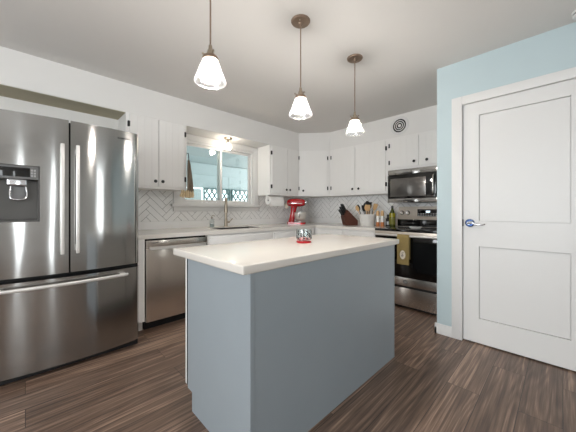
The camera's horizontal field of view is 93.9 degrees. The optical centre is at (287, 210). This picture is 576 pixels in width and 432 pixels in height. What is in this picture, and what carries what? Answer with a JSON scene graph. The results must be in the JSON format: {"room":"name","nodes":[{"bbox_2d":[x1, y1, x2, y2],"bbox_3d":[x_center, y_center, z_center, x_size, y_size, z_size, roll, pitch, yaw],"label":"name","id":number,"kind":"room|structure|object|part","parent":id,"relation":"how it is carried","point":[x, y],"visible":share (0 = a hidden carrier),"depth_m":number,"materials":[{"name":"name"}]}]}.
{"room":"kitchen","nodes":[
{"label":"kitchen","id":0,"kind":"room"},
{"bbox_2d":[0,96,308,242],"bbox_3d":[-2.024,-0.090,2.951,6.930,2.440,0.150,0,0,-44],"label":"wall","id":1,"kind":"structure","parent":0,"point":[6,103],"depth_m":2.63,"materials":[{"name":"white paint"}]},
{"bbox_2d":[0,84,124,119],"bbox_3d":[-2.470,-1.008,2.195,1.935,0.004,0.307,0,0,-44],"label":"trim","id":2,"kind":"structure","parent":1,"relation":"attached to","point":[5,91],"depth_m":2.50,"materials":[{"name":"beige wood"}]},
{"bbox_2d":[118,112,186,191],"bbox_3d":[-1.529,-0.625,3.074,0.635,0.767,0.366,0,0,-44],"label":"upper cabinet","id":3,"kind":"object","parent":1,"relation":"attached to","point":[162,145],"visible":0.84,"depth_m":2.96,"materials":[{"name":"white paint"}]},
{"bbox_3d":[-1.532,-0.631,2.866,0.283,0.730,0.018,0,0,-44],"label":"door","id":4,"kind":"part","parent":3,"relation":"part of","materials":[{"name":"white paint"}]},
{"bbox_3d":[-1.323,-0.631,3.069,0.287,0.730,0.018,0,0,-44],"label":"door","id":5,"kind":"part","parent":3,"relation":"part of","materials":[{"name":"white paint"}]},
{"bbox_3d":[-1.201,-0.630,3.189,0.027,0.114,0.111,0,0,-44],"label":"wall hook","id":6,"kind":"object","parent":3,"relation":"attached to","visible":0},
{"bbox_2d":[180,160,193,197],"bbox_3d":[-1.178,-0.369,3.130,0.178,0.446,0.060,0,0,-44],"label":"dish towel","id":7,"kind":"object","parent":6,"relation":"hanging from","point":[187,193],"visible":1,"depth_m":3.14,"materials":[{"name":"beige fabric"}]},
{"bbox_2d":[171,134,260,210],"bbox_3d":[-1.004,-0.496,3.892,1.395,1.013,0.190,0,0,-44],"label":"window","id":8,"kind":"structure","parent":1,"relation":"in","point":[179,203],"depth_m":3.91,"materials":[{"name":"white paint"}]},
{"bbox_3d":[-1.176,-0.506,3.722,0.580,0.779,0.028,0,0,-44],"label":"sash","id":9,"kind":"part","parent":8,"relation":"part of","materials":[{"name":"white paint"}]},
{"bbox_3d":[-0.965,-0.037,3.853,1.395,0.095,0.080,0,0,-44],"label":"sill","id":10,"kind":"part","parent":8,"relation":"part of","materials":[{"name":"white paint"}]},
{"bbox_3d":[-0.824,-0.506,4.116,0.575,0.779,0.028,0,0,-44],"label":"sash","id":11,"kind":"part","parent":8,"relation":"part of","materials":[{"name":"white paint"}]},
{"bbox_2d":[0,46,436,150],"bbox_3d":[-1.051,-1.160,1.956,6.630,0.300,2.633,0,0,-44],"label":"soffit","id":12,"kind":"structure","parent":1,"relation":"attached to","point":[20,70],"depth_m":3.11,"materials":[{"name":"white paint"}]},
{"bbox_2d":[138,190,308,229],"bbox_3d":[-0.751,-0.009,4.075,3.222,0.467,0.020,0,0,-44],"label":"tile backsplash","id":13,"kind":"structure","parent":1,"relation":"attached to","point":[153,205],"depth_m":3.58,"materials":[{"name":"grey tile"}]},
{"bbox_2d":[224,137,232,148],"bbox_3d":[-0.834,-0.932,3.743,0.120,0.156,0.120,0,0,-44],"label":"light","id":14,"kind":"object","parent":1,"relation":"attached to","point":[225,138],"visible":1,"depth_m":3.73,"materials":[{"name":"white glass"}]},
{"bbox_2d":[258,145,298,196],"bbox_3d":[-0.144,-0.625,4.427,0.638,0.767,0.366,0,0,-44],"label":"upper cabinet","id":15,"kind":"object","parent":1,"relation":"attached to","point":[278,167],"visible":1,"depth_m":4.25,"materials":[{"name":"white paint"}]},
{"bbox_3d":[-0.131,-0.630,4.234,0.328,0.716,0.018,0,0,-44],"label":"door","id":16,"kind":"part","parent":15,"relation":"part of","materials":[{"name":"white paint"}]},
{"bbox_3d":[0.083,-0.630,4.444,0.254,0.716,0.018,0,0,-44],"label":"door","id":17,"kind":"part","parent":15,"relation":"part of","materials":[{"name":"white paint"}]},
{"bbox_3d":[-0.201,-0.193,4.278,0.364,0.097,0.040,0,0,-44],"label":"paper towel holder","id":18,"kind":"object","parent":15,"relation":"attached to","visible":0},
{"bbox_2d":[265,196,283,205],"bbox_3d":[-0.212,-0.150,4.266,0.280,0.151,0.133,0,0,-44],"label":"paper towel roll","id":19,"kind":"object","parent":18,"relation":"hanging from","point":[273,200],"visible":0.96,"depth_m":4.21,"materials":[{"name":"white paper"}]},
{"bbox_2d":[295,150,335,197],"bbox_3d":[0.425,-0.625,4.736,0.608,0.767,0.720,0,0,-44],"label":"upper cabinet","id":20,"kind":"object","parent":1,"relation":"attached to","point":[314,166],"visible":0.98,"depth_m":4.51,"materials":[{"name":"white paint"}]},
{"bbox_3d":[0.440,-0.624,4.518,0.435,0.703,0.018,0,0,5],"label":"door","id":21,"kind":"part","parent":20,"relation":"part of","materials":[{"name":"white paint"}]},
{"bbox_2d":[0,0,575,132],"bbox_3d":[0.178,-1.359,0.698,6.930,0.101,6.450,0,0,-44],"label":"ceiling","id":22,"kind":"structure","parent":0,"point":[154,45],"depth_m":2.12,"materials":[{"name":"paint"}]},
{"bbox_2d":[194,0,225,82],"bbox_3d":[-0.399,-0.984,1.381,0.159,0.653,0.159,0,0,-44],"label":"pendant lamp","id":23,"kind":"object","parent":22,"relation":"hanging from","point":[209,58],"visible":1,"depth_m":1.37,"materials":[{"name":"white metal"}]},
{"bbox_2d":[202,44,215,59],"bbox_3d":[-0.392,-0.820,1.377,0.077,0.065,0.073,0,0,-44],"label":"socket","id":24,"kind":"object","parent":23,"relation":"attached to","point":[210,54],"depth_m":1.36,"materials":[{"name":"brown metal"}]},
{"bbox_3d":[-0.399,-0.720,1.381,0.159,0.125,0.159,0,0,-44],"label":"lamp shade","id":25,"kind":"part","parent":23,"relation":"part of","materials":[{"name":"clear glass"}]},
{"bbox_3d":[-0.399,-0.716,1.381,0.050,0.080,0.050,0,0,-44],"label":"bulb","id":26,"kind":"part","parent":23,"relation":"part of","materials":[{"name":"white glass"}]},
{"bbox_3d":[-0.399,-1.060,1.381,0.008,0.445,0.008,0,0,-44],"label":"cord","id":27,"kind":"part","parent":23,"relation":"part of","materials":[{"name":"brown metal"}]},
{"bbox_2d":[289,14,311,115],"bbox_3d":[0.087,-0.984,1.857,0.159,0.653,0.159,0,0,-44],"label":"pendant lamp","id":28,"kind":"object","parent":22,"relation":"hanging from","point":[299,21],"visible":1,"depth_m":1.84,"materials":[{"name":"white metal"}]},
{"bbox_2d":[294,87,304,97],"bbox_3d":[0.094,-0.820,1.853,0.077,0.065,0.073,0,0,-44],"label":"socket","id":29,"kind":"object","parent":28,"relation":"attached to","point":[300,94],"depth_m":1.84,"materials":[{"name":"brown metal"}]},
{"bbox_3d":[0.087,-1.060,1.857,0.008,0.445,0.008,0,0,-44],"label":"cord","id":30,"kind":"part","parent":28,"relation":"part of","materials":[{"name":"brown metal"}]},
{"bbox_3d":[0.087,-0.716,1.857,0.050,0.080,0.050,0,0,-44],"label":"bulb","id":31,"kind":"part","parent":28,"relation":"part of","materials":[{"name":"white glass"}]},
{"bbox_2d":[345,54,363,134],"bbox_3d":[0.574,-0.984,2.309,0.159,0.653,0.159,0,0,-44],"label":"pendant lamp","id":32,"kind":"object","parent":22,"relation":"hanging from","point":[354,58],"visible":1,"depth_m":2.30,"materials":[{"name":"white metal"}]},
{"bbox_3d":[0.574,-1.060,2.309,0.008,0.445,0.008,0,0,-44],"label":"cord","id":33,"kind":"part","parent":32,"relation":"part of","materials":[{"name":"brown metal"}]},
{"bbox_3d":[0.574,-0.716,2.309,0.050,0.080,0.050,0,0,-44],"label":"bulb","id":34,"kind":"part","parent":32,"relation":"part of","materials":[{"name":"white glass"}]},
{"bbox_2d":[571,9,575,20],"bbox_3d":[1.932,-1.288,1.751,0.120,0.043,0.120,0,0,-44],"label":"smoke detector","id":35,"kind":"object","parent":22,"relation":"attached to","point":[573,14],"visible":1,"depth_m":1.77,"materials":[{"name":"white paint"}]},
{"bbox_2d":[0,305,575,431],"bbox_3d":[0.178,1.180,0.698,6.930,0.100,6.450,0,0,-44],"label":"floor","id":36,"kind":"structure","parent":0,"point":[432,382],"depth_m":1.67,"materials":[{"name":"brown wood"}]},
{"bbox_2d":[0,109,137,385],"bbox_3d":[-1.856,0.245,2.221,0.944,1.770,0.988,0,0,-44],"label":"refrigerator","id":37,"kind":"object","parent":36,"relation":"on","point":[69,191],"visible":1,"depth_m":1.88,"materials":[{"name":"grey metal"}]},
{"bbox_3d":[-1.787,-0.247,1.768,0.209,0.084,0.123,0,0,-44],"label":"control panel","id":38,"kind":"part","parent":37,"relation":"part of","materials":[{"name":"grey plastic"}]},
{"bbox_3d":[-1.771,-0.101,1.793,0.467,1.078,0.144,0,0,-44],"label":"door","id":39,"kind":"part","parent":37,"relation":"part of","materials":[{"name":"metal"}]},
{"bbox_3d":[-1.562,-0.080,1.860,0.022,0.764,0.060,0,0,-44],"label":"handle","id":40,"kind":"part","parent":37,"relation":"part of","materials":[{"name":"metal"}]},
{"bbox_3d":[-1.550,0.508,1.892,0.748,0.024,0.086,0,0,-44],"label":"handle","id":41,"kind":"part","parent":37,"relation":"part of","materials":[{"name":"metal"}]},
{"bbox_3d":[-1.600,0.771,1.960,0.944,0.607,0.144,0,0,-44],"label":"freezer drawer","id":42,"kind":"part","parent":37,"relation":"part of","materials":[{"name":"metal"}]},
{"bbox_3d":[-1.502,-0.080,1.919,0.022,0.764,0.060,0,0,-44],"label":"handle","id":43,"kind":"part","parent":37,"relation":"part of","materials":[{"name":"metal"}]},
{"bbox_3d":[-1.430,-0.101,2.126,0.467,1.078,0.144,0,0,-44],"label":"door","id":44,"kind":"part","parent":37,"relation":"part of","materials":[{"name":"metal"}]},
{"bbox_2d":[138,239,144,330],"bbox_3d":[-1.578,0.699,2.682,0.092,0.863,0.618,0,0,-44],"label":"filler panel","id":45,"kind":"object","parent":36,"relation":"on","point":[141,243],"visible":0.18,"depth_m":2.47,"materials":[{"name":"white paint"}]},
{"bbox_2d":[142,235,206,329],"bbox_3d":[-1.288,0.699,2.908,0.614,0.862,0.640,0,0,-44],"label":"dishwasher","id":46,"kind":"object","parent":36,"relation":"on","point":[165,272],"visible":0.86,"depth_m":2.62,"materials":[{"name":"metal"}]},
{"bbox_3d":[-1.084,0.355,2.699,0.564,0.032,0.056,0,0,-44],"label":"handle","id":47,"kind":"part","parent":46,"relation":"part of","materials":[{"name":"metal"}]},
{"bbox_2d":[207,231,272,244],"bbox_3d":[-0.749,0.699,3.492,0.950,0.863,0.618,0,0,-44],"label":"base cabinet","id":48,"kind":"object","parent":36,"relation":"on","point":[260,235],"visible":0.17,"depth_m":3.21,"materials":[{"name":"white paint"}]},
{"bbox_2d":[186,245,393,431],"bbox_3d":[0.099,0.697,1.836,1.370,0.866,0.670,0,0,-44],"label":"kitchen island","id":49,"kind":"object","parent":36,"relation":"on","point":[279,349],"visible":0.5,"depth_m":1.37,"materials":[{"name":"blue wood"}]},
{"bbox_3d":[-0.439,0.645,1.736,0.447,0.740,0.020,0,0,-44],"label":"door","id":50,"kind":"part","parent":49,"relation":"part of","materials":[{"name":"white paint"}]},
{"bbox_3d":[-0.157,0.697,1.133,0.020,0.866,0.020,0,0,-44],"label":"corner trim","id":51,"kind":"part","parent":49,"relation":"part of","materials":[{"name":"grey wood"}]},
{"bbox_2d":[173,234,398,274],"bbox_3d":[0.098,0.244,1.866,1.488,0.039,0.722,0,0,-44],"label":"island countertop","id":52,"kind":"structure","parent":49,"relation":"on","point":[247,257],"depth_m":1.52,"materials":[{"name":"beige stone"}]},
{"bbox_2d":[296,230,311,242],"bbox_3d":[0.112,0.177,1.895,0.109,0.095,0.109,0,0,-44],"label":"glass jar","id":53,"kind":"object","parent":52,"relation":"on","point":[301,239],"visible":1,"depth_m":1.86,"materials":[{"name":"clear glass"}]},
{"bbox_3d":[0.812,0.697,2.076,0.014,0.866,0.014,0,0,-44],"label":"corner trim","id":54,"kind":"part","parent":49,"relation":"part of","materials":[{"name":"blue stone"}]},
{"bbox_2d":[273,228,314,238],"bbox_3d":[-0.087,0.699,4.119,0.871,0.863,0.648,0,0,-44],"label":"base cabinet","id":55,"kind":"object","parent":36,"relation":"on","point":[290,232],"visible":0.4,"depth_m":3.84,"materials":[{"name":"white paint"}]},
{"bbox_3d":[-0.047,0.362,3.758,0.375,0.135,0.018,0,0,-44],"label":"drawer","id":56,"kind":"part","parent":55,"relation":"part of","materials":[{"name":"white paint"}]},
{"bbox_3d":[0.237,0.362,4.036,0.380,0.135,0.018,0,0,-44],"label":"drawer","id":57,"kind":"part","parent":55,"relation":"part of","materials":[{"name":"white paint"}]},
{"bbox_2d":[315,228,374,236],"bbox_3d":[1.012,0.699,4.052,0.618,0.863,1.077,0,0,-44],"label":"base cabinet","id":58,"kind":"object","parent":36,"relation":"on","point":[317,230],"visible":0.16,"depth_m":3.82,"materials":[{"name":"white paint"}]},
{"bbox_2d":[138,222,389,239],"bbox_3d":[-0.128,0.245,3.442,3.230,0.040,1.796,0,0,-44],"label":"countertop","id":59,"kind":"structure","parent":58,"relation":"on","point":[196,231],"depth_m":3.38,"materials":[{"name":"white stone"}]},
{"bbox_2d":[224,198,232,226],"bbox_3d":[-0.848,0.023,3.687,0.116,0.404,0.261,0,0,5],"label":"faucet","id":60,"kind":"object","parent":59,"relation":"on","point":[226,221],"visible":1,"depth_m":3.74,"materials":[{"name":"silver metal"}]},
{"bbox_2d":[210,226,257,229],"bbox_3d":[-0.684,0.348,3.554,0.662,0.234,0.352,0,0,-44],"label":"sink","id":61,"kind":"object","parent":59,"relation":"in","point":[248,226],"visible":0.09,"depth_m":3.73,"materials":[{"name":"silver metal"}]},
{"bbox_2d":[284,198,306,223],"bbox_3d":[0.124,0.009,4.527,0.377,0.433,0.262,0,0,10],"label":"stand mixer","id":62,"kind":"object","parent":59,"relation":"on","point":[299,216],"visible":1,"depth_m":4.49,"materials":[{"name":"red metal"}]},
{"bbox_2d":[294,212,306,221],"bbox_3d":[0.201,0.111,4.530,0.235,0.159,0.218,0,0,-44],"label":"bowl","id":63,"kind":"object","parent":62,"relation":"on","point":[298,216],"depth_m":4.46,"materials":[{"name":"silver metal"}]},
{"bbox_2d":[341,210,357,224],"bbox_3d":[0.948,0.105,4.166,0.228,0.240,0.132,0,0,-9],"label":"knife block","id":64,"kind":"object","parent":59,"relation":"on","point":[347,218],"visible":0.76,"depth_m":4.10,"materials":[{"name":"brown wood"}]},
{"bbox_2d":[359,214,375,225],"bbox_3d":[1.166,0.139,3.957,0.234,0.172,0.234,0,0,-44],"label":"utensil crock","id":65,"kind":"object","parent":59,"relation":"on","point":[365,219],"visible":0.98,"depth_m":3.87,"materials":[{"name":"white ceramic"}]},
{"bbox_2d":[376,211,379,225],"bbox_3d":[1.283,0.112,3.838,0.050,0.226,0.050,0,0,-44],"label":"mill","id":66,"kind":"object","parent":59,"relation":"on","point":[377,212],"visible":0.92,"depth_m":3.82,"materials":[{"name":"orange wood"}]},
{"bbox_2d":[380,211,383,226],"bbox_3d":[1.329,0.112,3.791,0.050,0.226,0.050,0,0,-44],"label":"mill","id":67,"kind":"object","parent":59,"relation":"on","point":[382,212],"visible":1,"depth_m":3.77,"materials":[{"name":"orange wood"}]},
{"bbox_2d":[386,214,388,225],"bbox_3d":[1.449,0.141,3.897,0.057,0.169,0.057,0,0,-44],"label":"bottle","id":68,"kind":"object","parent":59,"relation":"on","point":[387,218],"visible":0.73,"depth_m":3.88,"materials":[{"name":"glass"}]},
{"bbox_2d":[389,206,395,226],"bbox_3d":[1.479,0.079,3.809,0.085,0.293,0.085,0,0,-44],"label":"olive oil bottle","id":69,"kind":"object","parent":59,"relation":"on","point":[392,220],"visible":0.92,"depth_m":3.78,"materials":[{"name":"green glass"}]},
{"bbox_3d":[0.624,0.362,4.020,0.018,0.135,0.460,0,0,-44],"label":"drawer","id":70,"kind":"part","parent":58,"relation":"part of","materials":[{"name":"white paint"}]},
{"bbox_3d":[0.973,0.362,3.662,0.018,0.135,0.500,0,0,-44],"label":"drawer","id":71,"kind":"part","parent":58,"relation":"part of","materials":[{"name":"white paint"}]},
{"bbox_2d":[375,206,436,314],"bbox_3d":[1.605,0.537,3.338,0.838,1.185,0.760,0,0,-44],"label":"stove","id":72,"kind":"object","parent":36,"relation":"on","point":[415,283],"visible":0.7,"depth_m":3.03,"materials":[{"name":"grey metal"}]},
{"bbox_2d":[397,234,409,264],"bbox_3d":[1.310,0.441,3.053,0.048,0.338,0.135,0,0,-44],"label":"kitchen towel","id":73,"kind":"object","parent":72,"relation":"hanging from","point":[403,248],"visible":0.97,"depth_m":3.04,"materials":[{"name":"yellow fabric"}]},
{"bbox_3d":[1.360,0.537,3.098,0.034,0.462,0.748,0,0,-44],"label":"oven door","id":74,"kind":"part","parent":72,"relation":"part of","materials":[{"name":"black glass"}]},
{"bbox_3d":[1.328,0.288,3.067,0.063,0.026,0.700,0,0,-44],"label":"handle","id":75,"kind":"part","parent":72,"relation":"part of","materials":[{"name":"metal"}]},
{"bbox_3d":[1.362,0.275,3.099,0.034,0.055,0.756,0,0,-44],"label":"trim","id":76,"kind":"part","parent":72,"relation":"part of","materials":[{"name":"silver metal"}]},
{"bbox_2d":[375,226,436,233],"bbox_3d":[1.592,0.232,3.325,0.675,0.028,0.760,0,0,-44],"label":"cooktop","id":77,"kind":"object","parent":72,"relation":"in","point":[394,229],"depth_m":3.16,"materials":[{"name":"black glass"}]},
{"bbox_3d":[1.360,0.995,3.098,0.034,0.210,0.748,0,0,-44],"label":"storage drawer","id":78,"kind":"part","parent":72,"relation":"part of","materials":[{"name":"metal"}]},
{"bbox_3d":[1.359,0.818,3.097,0.036,0.096,0.748,0,0,-44],"label":"door trim","id":79,"kind":"part","parent":72,"relation":"part of","materials":[{"name":"silver metal"}]},
{"bbox_3d":[1.526,0.204,3.218,0.119,0.026,0.150,0,0,-44],"label":"spoon rest","id":80,"kind":"object","parent":72,"relation":"on","visible":0},
{"bbox_2d":[412,225,436,226],"bbox_3d":[1.619,0.181,3.147,0.311,0.034,0.048,0,0,37],"label":"serving spoon","id":81,"kind":"object","parent":80,"relation":"in","point":[431,225],"visible":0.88,"depth_m":3.13,"materials":[{"name":"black metal"}]},
{"bbox_2d":[437,22,575,326],"bbox_3d":[3.146,-0.090,1.653,1.350,2.440,3.667,0,0,-44],"label":"wall","id":82,"kind":"structure","parent":0,"point":[554,50],"depth_m":2.34,"materials":[{"name":"blue paint"}]},
{"bbox_2d":[391,116,408,134],"bbox_3d":[1.518,-1.158,3.663,0.009,0.250,0.250,0,0,-44],"label":"air vent","id":83,"kind":"object","parent":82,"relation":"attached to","point":[400,124],"visible":1,"depth_m":3.66,"materials":[{"name":"white paint"}]},
{"bbox_2d":[388,129,436,170],"bbox_3d":[1.774,-0.780,3.566,0.314,0.457,0.822,0,0,-44],"label":"upper cabinet","id":84,"kind":"object","parent":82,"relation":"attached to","point":[416,150],"visible":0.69,"depth_m":3.52,"materials":[{"name":"white paint"}]},
{"bbox_3d":[1.556,-0.782,3.616,0.018,0.395,0.383,0,0,-44],"label":"door","id":85,"kind":"part","parent":84,"relation":"part of","materials":[{"name":"white paint"}]},
{"bbox_2d":[388,165,436,202],"bbox_3d":[1.748,-0.329,3.539,0.389,0.442,0.762,0,0,-44],"label":"microwave","id":86,"kind":"object","parent":84,"relation":"attached to","point":[411,185],"visible":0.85,"depth_m":3.47,"materials":[{"name":"grey metal"}]},
{"bbox_3d":[1.600,-0.320,3.503,0.036,0.315,0.605,0,0,-44],"label":"door","id":87,"kind":"part","parent":86,"relation":"part of","materials":[{"name":"black glass"}]},
{"bbox_3d":[1.770,-0.325,3.275,0.052,0.265,0.020,0,0,-44],"label":"handle","id":88,"kind":"part","parent":86,"relation":"part of","materials":[{"name":"silver metal"}]},
{"bbox_3d":[1.829,-0.782,3.337,0.018,0.395,0.353,0,0,-44],"label":"door","id":89,"kind":"part","parent":84,"relation":"part of","materials":[{"name":"white paint"}]},
{"bbox_2d":[435,322,451,337],"bbox_3d":[1.528,1.085,2.560,0.336,0.090,0.139,0,0,-44],"label":"baseboard","id":90,"kind":"structure","parent":82,"relation":"attached to","point":[441,329],"depth_m":2.44,"materials":[{"name":"white paint"}]},
{"bbox_2d":[452,67,575,339],"bbox_3d":[1.829,0.069,2.107,0.138,2.122,0.931,0,0,-44],"label":"trim","id":91,"kind":"structure","parent":82,"relation":"attached to","point":[567,74],"depth_m":2.35,"materials":[{"name":"white paint"}]},
{"bbox_2d":[462,79,575,370],"bbox_3d":[1.784,0.100,2.071,0.113,2.040,0.774,0,0,-44],"label":"door","id":92,"kind":"structure","parent":82,"relation":"in","point":[519,219],"depth_m":2.08,"materials":[{"name":"white paint"}]},
{"bbox_3d":[1.573,0.108,2.247,0.057,0.036,0.130,0,0,-44],"label":"lever","id":93,"kind":"part","parent":92,"relation":"part of","materials":[{"name":"silver metal"}]},
{"bbox_3d":[1.373,-0.090,4.325,0.150,2.440,2.633,0,0,-44],"label":"wall","id":94,"kind":"structure","parent":0,"visible":0},
{"bbox_2d":[330,139,387,196],"bbox_3d":[1.134,-0.625,4.221,0.314,0.767,1.006,0,0,-44],"label":"upper cabinet","id":95,"kind":"object","parent":94,"relation":"attached to","point":[362,169],"visible":1,"depth_m":4.07,"materials":[{"name":"white paint"}]},
{"bbox_3d":[0.879,-0.625,4.309,0.018,0.706,0.444,0,0,-44],"label":"door","id":96,"kind":"part","parent":95,"relation":"part of","materials":[{"name":"white paint"}]},
{"bbox_3d":[1.210,-0.625,3.970,0.018,0.706,0.486,0,0,-44],"label":"door","id":97,"kind":"part","parent":95,"relation":"part of","materials":[{"name":"white paint"}]},
{"bbox_2d":[309,195,436,225],"bbox_3d":[1.312,-0.009,4.266,0.020,0.467,2.630,0,0,-44],"label":"tile backsplash","id":98,"kind":"structure","parent":94,"relation":"attached to","point":[325,209],"depth_m":4.56,"materials":[{"name":"grey tile"}]},
{"label":"outside","id":99,"kind":"structure","parent":0,"visible":0},
{"bbox_3d":[-2.615,1.430,6.253,11.000,0.100,5.400,0,0,-44],"label":"ground","id":100,"kind":"structure","parent":99,"visible":0},
{"bbox_2d":[185,162,246,200],"bbox_3d":[-2.748,0.105,6.103,9.000,2.550,0.150,0,0,-44],"label":"porch","id":101,"kind":"structure","parent":100,"relation":"on","point":[203,175],"depth_m":6.88,"materials":[{"name":"blue paint"}]},
{"bbox_3d":[-4.027,0.400,4.765,5.300,1.860,0.025,0,0,-44],"label":"panel","id":102,"kind":"part","parent":101,"relation":"part of","materials":[{"name":"paint"}]},
{"bbox_2d":[203,188,229,202],"bbox_3d":[-1.824,0.145,6.910,0.750,1.430,0.035,0,0,-44],"label":"lattice screen","id":103,"kind":"object","parent":101,"relation":"attached to","point":[204,189],"visible":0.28,"depth_m":6.83,"materials":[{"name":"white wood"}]},
{"bbox_2d":[187,146,246,168],"bbox_3d":[-1.923,-1.360,5.259,9.000,0.420,2.990,0,0,-44],"label":"porch roof","id":104,"kind":"structure","parent":101,"relation":"on","point":[198,155],"depth_m":6.39,"materials":[{"name":"blue paint"}]},
{"bbox_3d":[-2.758,-0.730,6.113,9.000,0.320,0.080,0,0,-44],"label":"rail panel","id":105,"kind":"part","parent":101,"relation":"part of","materials":[{"name":"blue paint"}]},
{"bbox_3d":[-1.592,0.240,7.253,0.090,2.280,0.100,0,0,-44],"label":"post","id":106,"kind":"part","parent":101,"relation":"part of","materials":[{"name":"blue paint"}]},
{"bbox_2d":[231,189,246,200],"bbox_3d":[-1.320,0.145,7.403,0.540,1.430,0.035,0,0,-44],"label":"lattice screen","id":107,"kind":"object","parent":101,"relation":"attached to","point":[232,190],"visible":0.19,"depth_m":7.35,"materials":[{"name":"white wood"}]}
]}

